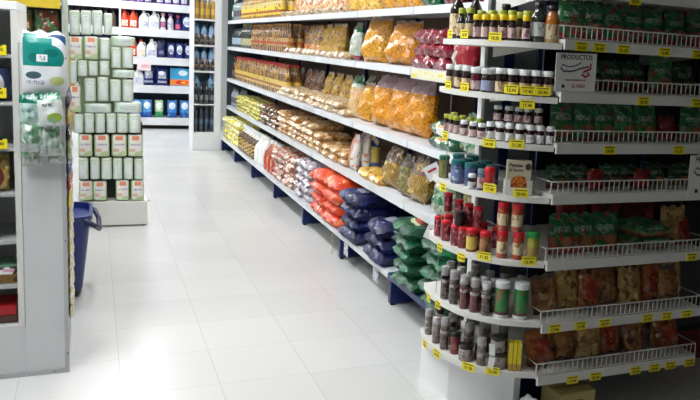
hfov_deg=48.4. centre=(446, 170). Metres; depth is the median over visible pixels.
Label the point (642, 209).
snack bag
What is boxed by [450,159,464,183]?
spice jar
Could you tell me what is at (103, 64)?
pack
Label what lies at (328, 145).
bean bag
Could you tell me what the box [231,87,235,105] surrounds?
drink bottle
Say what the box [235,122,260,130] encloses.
bag
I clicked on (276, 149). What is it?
snack bag
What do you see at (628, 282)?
snack bag
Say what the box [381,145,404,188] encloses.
bag
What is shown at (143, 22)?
detergent jug
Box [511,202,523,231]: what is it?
jar
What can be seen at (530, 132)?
jar
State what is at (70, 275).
packet
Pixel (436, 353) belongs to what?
price tag
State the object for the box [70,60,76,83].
pack
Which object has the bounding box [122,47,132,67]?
pack
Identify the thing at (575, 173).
pouch
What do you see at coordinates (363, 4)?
bag
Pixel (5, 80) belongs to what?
snack bag
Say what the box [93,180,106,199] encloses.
pack
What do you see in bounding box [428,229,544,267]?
shelf
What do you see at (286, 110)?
bean bag
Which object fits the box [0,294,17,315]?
box
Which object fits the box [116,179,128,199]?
pack
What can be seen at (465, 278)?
grinder
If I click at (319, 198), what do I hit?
sack
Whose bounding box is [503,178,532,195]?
box
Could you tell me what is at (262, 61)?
oil bottle
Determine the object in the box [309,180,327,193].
sack
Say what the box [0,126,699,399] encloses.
floor
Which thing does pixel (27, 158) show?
packet
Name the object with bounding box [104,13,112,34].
pack
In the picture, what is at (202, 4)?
drink bottle
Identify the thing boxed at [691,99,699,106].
price tag
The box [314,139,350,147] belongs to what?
bean bag
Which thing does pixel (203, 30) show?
water bottle
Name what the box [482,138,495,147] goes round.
price tag
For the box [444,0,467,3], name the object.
bean bag
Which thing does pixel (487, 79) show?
bottle
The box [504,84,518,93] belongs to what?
price tag
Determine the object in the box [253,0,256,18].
oil bottle
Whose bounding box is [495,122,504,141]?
jar
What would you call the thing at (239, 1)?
drink bottle
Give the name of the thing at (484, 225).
spice jar
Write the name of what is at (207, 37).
drink bottle
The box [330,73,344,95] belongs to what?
bag
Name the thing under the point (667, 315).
price tag
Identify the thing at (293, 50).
bag
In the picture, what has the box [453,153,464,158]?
spice jar
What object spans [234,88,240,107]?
drink bottle
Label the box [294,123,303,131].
bean bag
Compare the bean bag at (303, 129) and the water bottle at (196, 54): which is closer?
the bean bag at (303, 129)
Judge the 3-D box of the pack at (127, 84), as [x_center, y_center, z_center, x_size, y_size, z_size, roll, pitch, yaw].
[-2.473,-0.626,5.973,0.080,0.170,0.110,-1,10,-26]
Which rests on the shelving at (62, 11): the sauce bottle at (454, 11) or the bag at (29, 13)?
the bag at (29, 13)
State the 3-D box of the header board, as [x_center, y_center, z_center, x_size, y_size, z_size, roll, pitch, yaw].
[-2.476,-1.044,4.555,0.340,0.140,0.056,-1,10,-25]
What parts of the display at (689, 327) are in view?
door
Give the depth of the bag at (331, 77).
6.76 m
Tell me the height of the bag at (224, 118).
0.092 m
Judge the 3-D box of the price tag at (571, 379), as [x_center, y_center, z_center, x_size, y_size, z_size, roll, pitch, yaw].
[0.522,0.862,3.174,0.058,0.034,0.002,-1,10,-25]
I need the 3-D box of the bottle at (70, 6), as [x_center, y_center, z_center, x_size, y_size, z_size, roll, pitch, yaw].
[-5.709,-2.377,11.701,0.080,0.280,0.078,-1,10,-25]
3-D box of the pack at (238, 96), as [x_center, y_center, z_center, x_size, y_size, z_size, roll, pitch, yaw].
[-2.526,-0.936,9.765,0.266,0.059,0.176,-1,10,-25]
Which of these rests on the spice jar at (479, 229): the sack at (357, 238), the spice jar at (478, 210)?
the spice jar at (478, 210)
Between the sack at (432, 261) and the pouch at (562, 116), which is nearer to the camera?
the pouch at (562, 116)
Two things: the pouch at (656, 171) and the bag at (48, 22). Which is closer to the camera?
the pouch at (656, 171)
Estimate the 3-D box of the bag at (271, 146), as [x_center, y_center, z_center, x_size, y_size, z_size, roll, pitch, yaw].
[-1.773,-0.166,7.923,0.207,0.300,0.120,-1,10,-25]
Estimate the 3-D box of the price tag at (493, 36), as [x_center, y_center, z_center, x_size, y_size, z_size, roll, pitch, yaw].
[0.189,-0.517,2.964,0.058,0.034,0.002,9,11,34]
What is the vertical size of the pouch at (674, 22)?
0.160 m
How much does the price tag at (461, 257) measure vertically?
0.034 m
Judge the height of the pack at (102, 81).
0.190 m
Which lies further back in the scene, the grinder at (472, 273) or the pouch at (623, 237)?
the pouch at (623, 237)
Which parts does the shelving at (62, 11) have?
panel, panel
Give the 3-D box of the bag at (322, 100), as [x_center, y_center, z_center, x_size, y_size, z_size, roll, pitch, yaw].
[-0.891,-0.568,6.212,0.264,0.059,0.173,0,9,-21]
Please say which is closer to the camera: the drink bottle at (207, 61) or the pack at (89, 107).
the pack at (89, 107)
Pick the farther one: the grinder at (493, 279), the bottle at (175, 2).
the bottle at (175, 2)
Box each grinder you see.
[436,306,444,316]
[440,265,450,298]
[440,315,449,349]
[447,261,454,287]
[448,312,456,344]
[449,269,459,303]
[456,314,461,329]
[457,258,465,267]
[457,266,465,300]
[459,274,469,308]
[464,321,473,343]
[467,318,474,343]
[468,271,476,305]
[469,277,480,312]
[471,263,479,277]
[474,324,485,358]
[479,275,489,309]
[480,279,491,315]
[482,322,490,352]
[486,269,494,277]
[490,277,499,312]
[499,325,508,350]
[500,272,509,279]
[517,274,525,280]
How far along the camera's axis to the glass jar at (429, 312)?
3.45 m
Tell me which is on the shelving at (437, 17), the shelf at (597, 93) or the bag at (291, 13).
the bag at (291, 13)
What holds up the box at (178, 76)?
on the wall shelving at (146, 92)
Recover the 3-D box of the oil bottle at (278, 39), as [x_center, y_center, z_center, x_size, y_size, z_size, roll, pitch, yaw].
[-1.649,-1.335,7.716,0.080,0.280,0.084,-1,10,-25]
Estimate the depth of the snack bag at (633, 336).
3.40 m
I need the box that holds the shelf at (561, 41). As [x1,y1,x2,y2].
[558,39,563,46]
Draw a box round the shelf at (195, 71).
[194,69,214,72]
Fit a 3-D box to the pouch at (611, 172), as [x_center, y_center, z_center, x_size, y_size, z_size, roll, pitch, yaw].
[0.690,0.017,3.250,0.113,0.100,0.055,-1,10,-25]
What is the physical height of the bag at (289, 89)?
0.059 m
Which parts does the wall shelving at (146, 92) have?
panel, shelf, shelf, shelf, shelf, panel, shelf, shelf, shelf, kick plate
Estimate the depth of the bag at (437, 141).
4.06 m
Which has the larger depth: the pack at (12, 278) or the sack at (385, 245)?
the sack at (385, 245)
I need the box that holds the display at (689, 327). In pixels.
[645,9,699,357]
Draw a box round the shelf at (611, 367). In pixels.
[475,324,689,378]
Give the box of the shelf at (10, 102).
[0,95,12,105]
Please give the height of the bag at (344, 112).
0.058 m
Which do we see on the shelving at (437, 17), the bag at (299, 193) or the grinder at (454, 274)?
the bag at (299, 193)
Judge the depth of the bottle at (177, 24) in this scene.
12.33 m
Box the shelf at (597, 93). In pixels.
[552,85,697,96]
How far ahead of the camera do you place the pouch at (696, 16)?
3.28 m
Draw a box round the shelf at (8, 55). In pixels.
[0,52,10,57]
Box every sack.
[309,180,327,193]
[310,167,341,183]
[310,200,326,214]
[311,191,327,206]
[321,187,343,205]
[321,210,345,227]
[322,200,345,216]
[323,174,364,193]
[338,201,413,221]
[338,225,369,245]
[339,188,399,209]
[341,213,370,232]
[363,243,399,266]
[364,231,396,253]
[365,216,416,238]
[389,270,424,293]
[391,232,427,253]
[392,217,427,241]
[392,244,426,265]
[394,257,424,278]
[418,265,440,281]
[418,278,429,292]
[418,293,463,317]
[421,238,467,261]
[421,251,466,273]
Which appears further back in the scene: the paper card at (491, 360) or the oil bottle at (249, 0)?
the oil bottle at (249, 0)
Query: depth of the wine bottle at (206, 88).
10.34 m
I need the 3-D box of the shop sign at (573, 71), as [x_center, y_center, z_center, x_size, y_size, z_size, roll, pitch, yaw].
[0.493,-0.375,2.924,0.188,0.151,0.003,-2,10,-24]
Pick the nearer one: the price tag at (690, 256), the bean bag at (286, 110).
the price tag at (690, 256)
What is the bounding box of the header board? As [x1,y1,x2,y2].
[4,0,59,8]
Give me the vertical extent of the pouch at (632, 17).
0.160 m
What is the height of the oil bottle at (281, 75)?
0.300 m
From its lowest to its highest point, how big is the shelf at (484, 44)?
0.023 m
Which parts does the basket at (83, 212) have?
carry handle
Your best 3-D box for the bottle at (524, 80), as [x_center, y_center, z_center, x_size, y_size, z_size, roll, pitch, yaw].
[0.302,-0.340,2.962,0.044,0.098,0.042,5,9,12]
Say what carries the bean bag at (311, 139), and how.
on the bean bag at (310, 145)
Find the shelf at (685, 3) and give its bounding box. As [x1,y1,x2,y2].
[541,0,695,9]
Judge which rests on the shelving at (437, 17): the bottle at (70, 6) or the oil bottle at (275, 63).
the oil bottle at (275, 63)
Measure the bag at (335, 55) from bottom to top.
0.058 m
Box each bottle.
[68,5,72,23]
[111,8,115,26]
[160,13,165,29]
[167,14,173,29]
[173,0,178,4]
[175,15,180,30]
[181,0,186,5]
[194,24,199,43]
[194,33,197,43]
[194,48,199,69]
[194,58,197,69]
[194,75,199,102]
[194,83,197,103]
[194,106,198,131]
[195,0,198,18]
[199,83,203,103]
[199,106,203,131]
[200,0,204,18]
[200,34,203,44]
[200,58,203,70]
[201,24,206,44]
[201,49,206,70]
[204,106,208,131]
[205,0,209,18]
[205,58,208,70]
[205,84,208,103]
[206,34,209,44]
[207,75,212,103]
[208,25,213,44]
[208,49,213,70]
[209,106,213,131]
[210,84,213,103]
[211,0,214,19]
[211,34,214,44]
[211,59,213,70]
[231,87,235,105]
[232,0,237,19]
[232,29,235,46]
[232,57,236,78]
[233,1,236,19]
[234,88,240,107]
[235,29,238,46]
[236,1,239,19]
[237,57,240,79]
[238,28,242,47]
[238,57,241,80]
[239,0,242,19]
[241,24,244,47]
[241,57,245,80]
[242,24,245,47]
[242,58,245,81]
[243,58,246,81]
[244,24,247,47]
[245,24,248,47]
[245,58,248,82]
[246,0,249,18]
[246,58,251,82]
[247,24,250,47]
[247,59,251,83]
[248,24,253,48]
[249,59,252,83]
[250,0,253,18]
[250,59,254,84]
[251,25,254,48]
[252,25,256,48]
[252,59,257,84]
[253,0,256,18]
[253,60,257,85]
[254,25,257,48]
[255,25,259,48]
[255,60,258,85]
[256,0,258,18]
[256,60,260,86]
[257,24,260,49]
[258,60,262,86]
[259,0,261,17]
[259,24,262,49]
[260,24,264,49]
[260,61,263,87]
[261,61,265,87]
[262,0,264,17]
[262,24,266,49]
[263,61,268,88]
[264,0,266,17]
[264,24,268,49]
[265,62,268,89]
[266,24,269,50]
[266,62,270,89]
[267,0,269,17]
[267,24,271,50]
[268,62,274,90]
[269,0,271,17]
[269,24,273,50]
[270,63,274,90]
[271,24,275,50]
[272,63,276,91]
[273,24,277,50]
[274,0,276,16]
[274,63,279,92]
[275,24,279,51]
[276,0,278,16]
[276,64,280,92]
[277,24,282,51]
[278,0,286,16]
[278,64,282,90]
[279,24,284,51]
[280,64,286,87]
[281,23,286,51]
[282,65,286,86]
[284,23,288,52]
[284,65,292,86]
[286,23,294,47]
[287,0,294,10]
[293,65,296,85]
[294,65,302,86]
[295,24,298,47]
[296,24,303,47]
[443,114,450,130]
[445,64,455,86]
[448,115,454,132]
[449,0,464,38]
[453,116,459,133]
[454,65,462,88]
[456,8,466,38]
[459,115,465,131]
[462,65,472,89]
[464,7,474,38]
[468,117,474,133]
[468,173,475,188]
[470,0,482,13]
[470,67,481,90]
[472,14,481,38]
[476,118,483,129]
[477,10,485,38]
[480,68,495,92]
[481,14,490,39]
[488,10,496,31]
[490,14,498,31]
[495,68,506,93]
[498,10,506,31]
[499,14,508,39]
[502,4,510,22]
[506,10,516,40]
[507,69,518,94]
[508,15,517,40]
[516,12,522,40]
[518,70,530,95]
[521,11,531,41]
[522,15,531,41]
[530,2,545,42]
[530,70,542,96]
[542,71,553,96]
[544,5,559,42]
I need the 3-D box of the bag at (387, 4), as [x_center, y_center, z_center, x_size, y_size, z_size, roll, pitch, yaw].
[-0.343,-1.173,4.954,0.128,0.276,0.203,-1,10,-25]
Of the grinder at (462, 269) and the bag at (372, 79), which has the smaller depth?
the grinder at (462, 269)
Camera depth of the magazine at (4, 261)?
3.35 m
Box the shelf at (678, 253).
[488,224,698,264]
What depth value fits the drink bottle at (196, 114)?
10.33 m
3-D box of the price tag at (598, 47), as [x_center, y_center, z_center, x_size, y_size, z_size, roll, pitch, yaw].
[0.592,-0.475,2.962,0.058,0.034,0.002,-1,10,-25]
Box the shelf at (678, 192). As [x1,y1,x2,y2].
[498,169,687,198]
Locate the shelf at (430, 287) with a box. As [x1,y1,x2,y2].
[424,280,539,327]
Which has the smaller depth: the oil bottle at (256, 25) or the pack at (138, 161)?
the pack at (138, 161)
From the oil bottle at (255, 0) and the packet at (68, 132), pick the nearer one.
the packet at (68, 132)
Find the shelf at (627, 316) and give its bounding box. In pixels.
[509,274,696,327]
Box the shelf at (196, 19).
[195,18,214,21]
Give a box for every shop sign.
[554,52,596,91]
[687,155,699,196]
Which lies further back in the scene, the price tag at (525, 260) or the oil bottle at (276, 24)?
the oil bottle at (276, 24)
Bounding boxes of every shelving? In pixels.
[26,0,66,41]
[68,0,189,127]
[220,0,540,325]
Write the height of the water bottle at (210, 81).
0.380 m
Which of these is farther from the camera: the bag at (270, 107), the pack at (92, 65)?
the bag at (270, 107)
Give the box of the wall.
[220,0,227,125]
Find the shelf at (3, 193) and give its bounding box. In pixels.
[0,179,14,196]
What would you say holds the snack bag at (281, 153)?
on the snack bag at (279, 159)
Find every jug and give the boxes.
[121,9,128,26]
[128,41,136,55]
[129,9,137,27]
[133,70,143,84]
[136,40,145,56]
[138,10,149,28]
[146,39,156,56]
[149,11,159,28]
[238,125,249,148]
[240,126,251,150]
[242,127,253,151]
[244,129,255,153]
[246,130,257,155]
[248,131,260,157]
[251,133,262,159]
[254,134,266,161]
[257,136,269,163]
[259,138,272,166]
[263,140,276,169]
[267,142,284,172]
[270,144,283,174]
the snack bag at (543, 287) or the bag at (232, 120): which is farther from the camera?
the bag at (232, 120)
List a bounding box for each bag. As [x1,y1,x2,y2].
[0,62,10,100]
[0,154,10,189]
[26,9,32,31]
[34,9,59,32]
[133,99,142,116]
[142,66,154,84]
[142,99,151,116]
[155,100,162,116]
[156,66,167,85]
[157,40,164,57]
[167,43,174,57]
[167,100,176,117]
[176,43,182,58]
[180,100,188,117]
[181,14,189,30]
[184,44,188,58]
[222,116,240,121]
[225,117,243,123]
[228,119,247,125]
[231,121,250,127]
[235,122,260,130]
[259,103,283,108]
[261,104,287,110]
[267,106,291,111]
[270,107,296,113]
[271,154,278,160]
[272,119,279,125]
[272,147,298,154]
[273,109,295,114]
[276,150,304,158]
[276,175,284,181]
[277,109,306,116]
[277,157,284,164]
[277,169,285,175]
[278,163,284,169]
[280,86,304,91]
[280,118,290,123]
[281,111,312,118]
[281,124,289,129]
[281,178,287,186]
[283,153,310,161]
[284,87,308,93]
[286,163,297,171]
[286,176,295,184]
[287,183,295,190]
[288,10,295,15]
[288,156,307,165]
[288,171,296,178]
[290,48,307,53]
[290,115,324,123]
[293,0,299,10]
[293,89,319,95]
[293,179,303,188]
[293,187,304,197]
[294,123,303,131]
[294,172,304,181]
[295,48,306,54]
[295,157,318,165]
[295,165,304,174]
[296,136,303,143]
[298,0,302,9]
[298,97,307,102]
[299,91,324,97]
[300,49,318,54]
[300,67,305,81]
[300,126,308,134]
[300,185,314,195]
[301,177,311,188]
[302,0,308,9]
[302,68,312,87]
[302,120,335,127]
[302,161,327,171]
[303,25,308,47]
[303,170,314,180]
[303,194,314,203]
[305,25,314,48]
[306,8,313,14]
[306,129,340,136]
[306,135,315,143]
[307,0,312,8]
[307,122,343,130]
[307,142,316,149]
[308,49,320,55]
[309,25,319,48]
[309,69,318,89]
[309,94,336,100]
[311,102,321,107]
[312,0,317,8]
[312,8,322,13]
[313,50,333,56]
[313,132,352,140]
[314,25,324,48]
[314,70,325,91]
[314,95,341,102]
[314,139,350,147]
[314,146,323,153]
[317,0,322,7]
[318,50,342,56]
[319,97,348,104]
[320,24,332,49]
[320,149,331,157]
[321,71,335,94]
[322,0,327,7]
[322,142,351,150]
[324,7,332,12]
[324,99,348,105]
[324,105,333,111]
[326,51,345,57]
[327,24,340,49]
[328,0,333,6]
[328,153,339,162]
[329,6,338,12]
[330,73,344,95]
[330,146,349,154]
[331,51,344,58]
[331,100,348,108]
[332,108,341,113]
[333,0,339,6]
[333,23,349,51]
[336,6,351,11]
[336,109,353,116]
[336,158,380,166]
[338,52,363,59]
[338,150,380,158]
[339,74,353,98]
[340,0,348,5]
[348,74,365,118]
[348,133,361,170]
[349,0,361,10]
[349,22,365,60]
[356,82,375,121]
[356,166,381,178]
[358,0,371,9]
[360,133,371,166]
[361,16,394,62]
[366,75,376,86]
[367,172,389,185]
[368,0,384,9]
[370,135,379,166]
[371,74,398,126]
[380,0,395,8]
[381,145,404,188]
[384,20,424,65]
[386,77,416,132]
[393,0,409,7]
[396,153,415,197]
[403,80,439,138]
[406,156,433,204]
[407,0,422,6]
[410,54,431,68]
[413,43,429,55]
[414,28,436,43]
[421,0,443,5]
[422,153,433,163]
[425,28,448,43]
[425,44,453,57]
[428,56,451,70]
[429,134,463,151]
[430,120,459,138]
[431,183,461,218]
[432,159,451,196]
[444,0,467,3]
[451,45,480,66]
[459,112,476,153]
[463,194,471,209]
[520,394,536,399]
[524,328,553,365]
[531,271,556,314]
[550,330,575,359]
[554,269,576,308]
[555,204,587,214]
[574,327,599,357]
[575,269,600,308]
[576,268,587,279]
[590,203,621,230]
[592,266,616,304]
[598,325,619,354]
[613,265,626,280]
[616,265,640,305]
[619,322,645,352]
[622,202,653,219]
[639,263,660,300]
[648,321,655,345]
[653,319,678,347]
[657,262,677,301]
[661,261,680,296]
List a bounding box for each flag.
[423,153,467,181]
[423,223,433,239]
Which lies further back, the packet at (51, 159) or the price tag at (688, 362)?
the price tag at (688, 362)
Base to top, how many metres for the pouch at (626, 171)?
0.100 m
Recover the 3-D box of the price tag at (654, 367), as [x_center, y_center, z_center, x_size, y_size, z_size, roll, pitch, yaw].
[0.908,0.858,3.351,0.058,0.034,0.002,-1,10,-25]
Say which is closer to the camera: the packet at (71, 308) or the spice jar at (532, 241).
the spice jar at (532, 241)
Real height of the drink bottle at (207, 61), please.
0.165 m
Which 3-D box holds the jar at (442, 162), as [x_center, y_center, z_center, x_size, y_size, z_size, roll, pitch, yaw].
[-0.009,-0.020,3.333,0.046,0.098,0.047,1,9,-13]
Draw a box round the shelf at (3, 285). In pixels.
[0,282,17,288]
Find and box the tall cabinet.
[189,0,221,149]
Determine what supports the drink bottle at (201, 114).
on the tall cabinet
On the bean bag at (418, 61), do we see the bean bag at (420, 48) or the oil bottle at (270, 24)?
the bean bag at (420, 48)
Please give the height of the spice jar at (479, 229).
0.088 m
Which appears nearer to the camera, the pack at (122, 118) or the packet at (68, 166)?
the packet at (68, 166)
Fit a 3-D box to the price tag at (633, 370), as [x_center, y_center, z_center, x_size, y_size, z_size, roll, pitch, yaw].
[0.814,0.859,3.308,0.058,0.034,0.002,-1,10,-25]
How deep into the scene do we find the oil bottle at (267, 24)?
8.29 m
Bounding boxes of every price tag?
[0,45,6,54]
[0,88,6,97]
[0,139,6,148]
[423,339,426,349]
[433,347,439,359]
[435,299,440,309]
[437,242,441,252]
[440,182,445,191]
[442,130,447,139]
[445,81,450,88]
[447,30,452,37]
[457,252,464,262]
[460,29,468,37]
[460,82,468,91]
[462,361,474,372]
[477,251,490,260]
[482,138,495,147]
[483,183,496,192]
[485,366,499,375]
[488,32,501,41]
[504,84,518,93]
[509,139,524,148]
[513,188,528,197]
[519,99,534,108]
[520,85,535,94]
[521,256,536,265]
[535,86,550,95]
[548,324,560,332]
[566,375,578,384]
[574,321,586,329]
[575,42,587,50]
[589,372,601,380]
[593,43,605,52]
[598,318,610,327]
[603,146,615,153]
[617,45,629,53]
[629,0,641,5]
[630,366,640,374]
[637,97,649,105]
[642,314,652,322]
[649,363,659,371]
[659,48,670,56]
[661,312,671,319]
[665,361,675,369]
[673,146,684,153]
[681,310,691,317]
[684,358,694,366]
[686,253,696,260]
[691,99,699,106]
[692,50,699,58]
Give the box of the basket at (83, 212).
[73,202,101,296]
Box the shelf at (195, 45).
[194,44,214,46]
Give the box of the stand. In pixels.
[66,0,150,225]
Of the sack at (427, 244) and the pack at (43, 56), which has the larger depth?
the sack at (427, 244)
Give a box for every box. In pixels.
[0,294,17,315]
[0,310,18,322]
[170,67,188,86]
[503,178,532,195]
[541,380,595,399]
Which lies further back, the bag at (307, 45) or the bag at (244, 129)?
the bag at (244, 129)
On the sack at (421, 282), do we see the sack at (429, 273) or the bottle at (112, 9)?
the sack at (429, 273)
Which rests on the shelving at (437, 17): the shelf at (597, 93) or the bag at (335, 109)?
the bag at (335, 109)
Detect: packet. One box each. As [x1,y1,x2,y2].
[21,122,42,151]
[21,152,39,165]
[39,126,60,155]
[48,142,63,162]
[65,90,70,108]
[65,108,70,124]
[66,125,70,141]
[66,141,71,158]
[66,158,71,174]
[66,174,71,190]
[67,191,71,207]
[67,206,72,223]
[67,223,72,239]
[68,239,72,255]
[68,254,72,271]
[68,270,73,287]
[68,286,73,302]
[69,301,73,317]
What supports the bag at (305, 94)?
on the bag at (301, 99)
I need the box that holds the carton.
[507,339,522,370]
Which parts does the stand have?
core panel, core panel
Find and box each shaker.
[484,166,495,183]
[493,279,510,318]
[512,280,529,319]
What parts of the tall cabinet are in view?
panel, panel, panel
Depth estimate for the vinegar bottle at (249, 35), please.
9.12 m
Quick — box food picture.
[510,175,526,187]
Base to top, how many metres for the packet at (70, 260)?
0.074 m
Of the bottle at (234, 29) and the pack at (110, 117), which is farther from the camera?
the bottle at (234, 29)
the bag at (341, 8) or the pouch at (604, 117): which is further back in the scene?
the bag at (341, 8)
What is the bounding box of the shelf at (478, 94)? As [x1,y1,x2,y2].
[439,86,557,103]
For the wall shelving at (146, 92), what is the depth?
12.32 m
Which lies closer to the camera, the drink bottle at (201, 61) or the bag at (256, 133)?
the bag at (256, 133)
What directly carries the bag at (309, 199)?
on the shelving at (437, 17)
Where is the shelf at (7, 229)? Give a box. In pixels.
[0,222,15,244]
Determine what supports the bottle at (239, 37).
on the shelving at (437, 17)
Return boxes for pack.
[0,269,17,283]
[19,92,38,127]
[21,29,66,96]
[37,91,63,126]
[69,10,79,34]
[69,36,82,58]
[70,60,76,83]
[70,85,80,111]
[73,114,83,132]
[77,60,87,75]
[78,133,92,155]
[78,156,88,178]
[79,180,92,199]
[81,10,90,34]
[84,36,97,58]
[84,77,95,101]
[84,103,110,112]
[84,113,93,132]
[88,61,97,75]
[90,156,99,178]
[92,10,102,34]
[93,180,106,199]
[94,134,109,155]
[95,113,104,132]
[97,76,108,101]
[99,38,109,58]
[99,60,108,74]
[101,157,111,178]
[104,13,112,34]
[106,113,115,132]
[110,79,120,101]
[111,36,134,45]
[111,47,120,67]
[111,134,126,155]
[112,69,134,77]
[113,157,121,178]
[114,101,141,112]
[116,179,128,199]
[117,113,127,132]
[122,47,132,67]
[122,79,132,101]
[123,157,132,178]
[128,113,140,132]
[128,134,142,155]
[130,179,143,199]
[134,157,143,178]
[236,95,253,99]
[240,97,261,101]
[243,98,264,102]
[249,101,269,105]
[252,102,275,106]
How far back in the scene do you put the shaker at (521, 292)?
3.08 m
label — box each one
[344,242,347,256]
[373,266,377,283]
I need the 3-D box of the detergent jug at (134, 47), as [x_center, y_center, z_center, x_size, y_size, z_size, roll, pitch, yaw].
[-4.951,-1.954,12.126,0.137,0.286,0.103,-1,10,-25]
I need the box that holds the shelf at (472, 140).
[436,128,553,151]
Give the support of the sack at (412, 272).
on the sack at (408, 283)
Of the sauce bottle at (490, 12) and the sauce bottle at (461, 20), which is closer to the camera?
the sauce bottle at (490, 12)
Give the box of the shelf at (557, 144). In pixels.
[514,127,699,147]
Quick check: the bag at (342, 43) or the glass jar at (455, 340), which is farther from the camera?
the bag at (342, 43)
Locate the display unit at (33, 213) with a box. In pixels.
[0,0,71,379]
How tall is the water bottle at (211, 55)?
0.290 m
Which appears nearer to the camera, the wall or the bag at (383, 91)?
the bag at (383, 91)
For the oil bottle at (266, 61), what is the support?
on the shelving at (437, 17)
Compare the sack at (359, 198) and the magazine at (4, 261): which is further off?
the sack at (359, 198)
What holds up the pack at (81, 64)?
on the pack at (89, 82)
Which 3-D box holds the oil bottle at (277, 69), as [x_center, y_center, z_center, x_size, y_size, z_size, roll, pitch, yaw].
[-1.721,-0.952,7.881,0.080,0.300,0.084,-1,10,-25]
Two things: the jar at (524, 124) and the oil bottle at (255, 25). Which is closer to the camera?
the jar at (524, 124)
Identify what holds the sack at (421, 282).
on the sack at (423, 297)
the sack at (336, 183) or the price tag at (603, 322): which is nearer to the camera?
the price tag at (603, 322)
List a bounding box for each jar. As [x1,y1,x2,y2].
[424,307,433,334]
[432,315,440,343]
[434,215,443,235]
[438,155,449,177]
[441,219,450,240]
[444,191,453,211]
[444,213,453,233]
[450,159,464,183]
[450,224,458,245]
[450,330,460,354]
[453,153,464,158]
[454,199,463,219]
[457,226,467,248]
[458,342,473,361]
[460,120,468,135]
[461,157,472,173]
[464,162,477,185]
[464,202,473,224]
[466,227,477,251]
[467,154,478,161]
[469,121,477,136]
[473,205,483,227]
[474,161,485,184]
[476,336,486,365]
[477,123,485,138]
[477,168,484,190]
[477,228,483,249]
[479,230,491,252]
[481,160,492,164]
[482,222,487,229]
[486,121,494,138]
[486,164,499,187]
[491,226,497,247]
[491,333,505,353]
[492,351,506,369]
[493,105,501,120]
[494,121,503,138]
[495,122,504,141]
[496,230,508,257]
[497,201,509,230]
[504,106,512,121]
[505,123,513,141]
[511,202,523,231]
[512,231,524,259]
[514,107,522,122]
[515,124,524,139]
[523,109,531,123]
[524,124,531,140]
[525,125,534,143]
[525,230,539,260]
[534,108,542,124]
[534,124,543,142]
[535,126,544,144]
[545,126,554,144]
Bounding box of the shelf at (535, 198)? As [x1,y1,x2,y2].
[432,173,549,203]
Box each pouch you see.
[545,163,567,187]
[547,212,573,254]
[549,102,574,140]
[558,0,582,39]
[565,163,586,187]
[570,211,595,252]
[571,103,594,140]
[580,0,603,40]
[586,168,603,189]
[592,104,614,140]
[594,210,617,250]
[595,60,601,90]
[599,163,619,186]
[600,59,622,91]
[601,2,622,42]
[612,104,634,140]
[617,163,637,185]
[617,216,670,237]
[617,230,670,249]
[621,4,642,43]
[621,60,643,92]
[632,167,649,188]
[634,105,655,140]
[641,6,662,45]
[644,163,664,185]
[646,56,671,94]
[656,114,675,140]
[660,204,684,243]
[663,8,685,46]
[667,163,687,184]
[670,9,686,47]
[671,63,691,94]
[672,63,686,93]
[672,64,692,92]
[672,163,689,184]
[676,217,689,244]
[678,106,699,141]
[682,107,699,141]
[684,10,699,48]
[690,11,699,47]
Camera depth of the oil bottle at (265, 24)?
8.37 m
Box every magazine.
[0,256,16,267]
[0,259,16,269]
[0,266,16,271]
[0,267,16,274]
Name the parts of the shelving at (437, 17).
panel, shelf, shelf, panel, shelf, shelf, panel, shelf, shelf, shelf, panel, shelf, shelf, shelf, panel, shelf, shelf, shelf, shelf, panel, shelf, shelf, price rail, shelf, shelf, shelf, panel, panel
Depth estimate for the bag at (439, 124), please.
4.15 m
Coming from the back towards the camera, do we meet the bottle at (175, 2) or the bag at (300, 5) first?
the bottle at (175, 2)
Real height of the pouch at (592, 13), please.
0.160 m
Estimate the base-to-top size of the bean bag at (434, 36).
0.095 m
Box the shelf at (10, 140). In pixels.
[0,137,13,150]
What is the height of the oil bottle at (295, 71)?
0.300 m
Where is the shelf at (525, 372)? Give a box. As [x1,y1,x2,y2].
[420,320,534,378]
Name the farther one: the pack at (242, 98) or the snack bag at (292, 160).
the pack at (242, 98)
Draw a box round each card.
[137,59,150,70]
[487,357,494,368]
[489,344,494,355]
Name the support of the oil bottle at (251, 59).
on the shelving at (437, 17)
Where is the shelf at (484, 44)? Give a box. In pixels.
[443,38,561,49]
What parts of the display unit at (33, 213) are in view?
panel, trim, panel, post, trim, corner trim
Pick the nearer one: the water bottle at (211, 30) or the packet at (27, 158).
the packet at (27, 158)

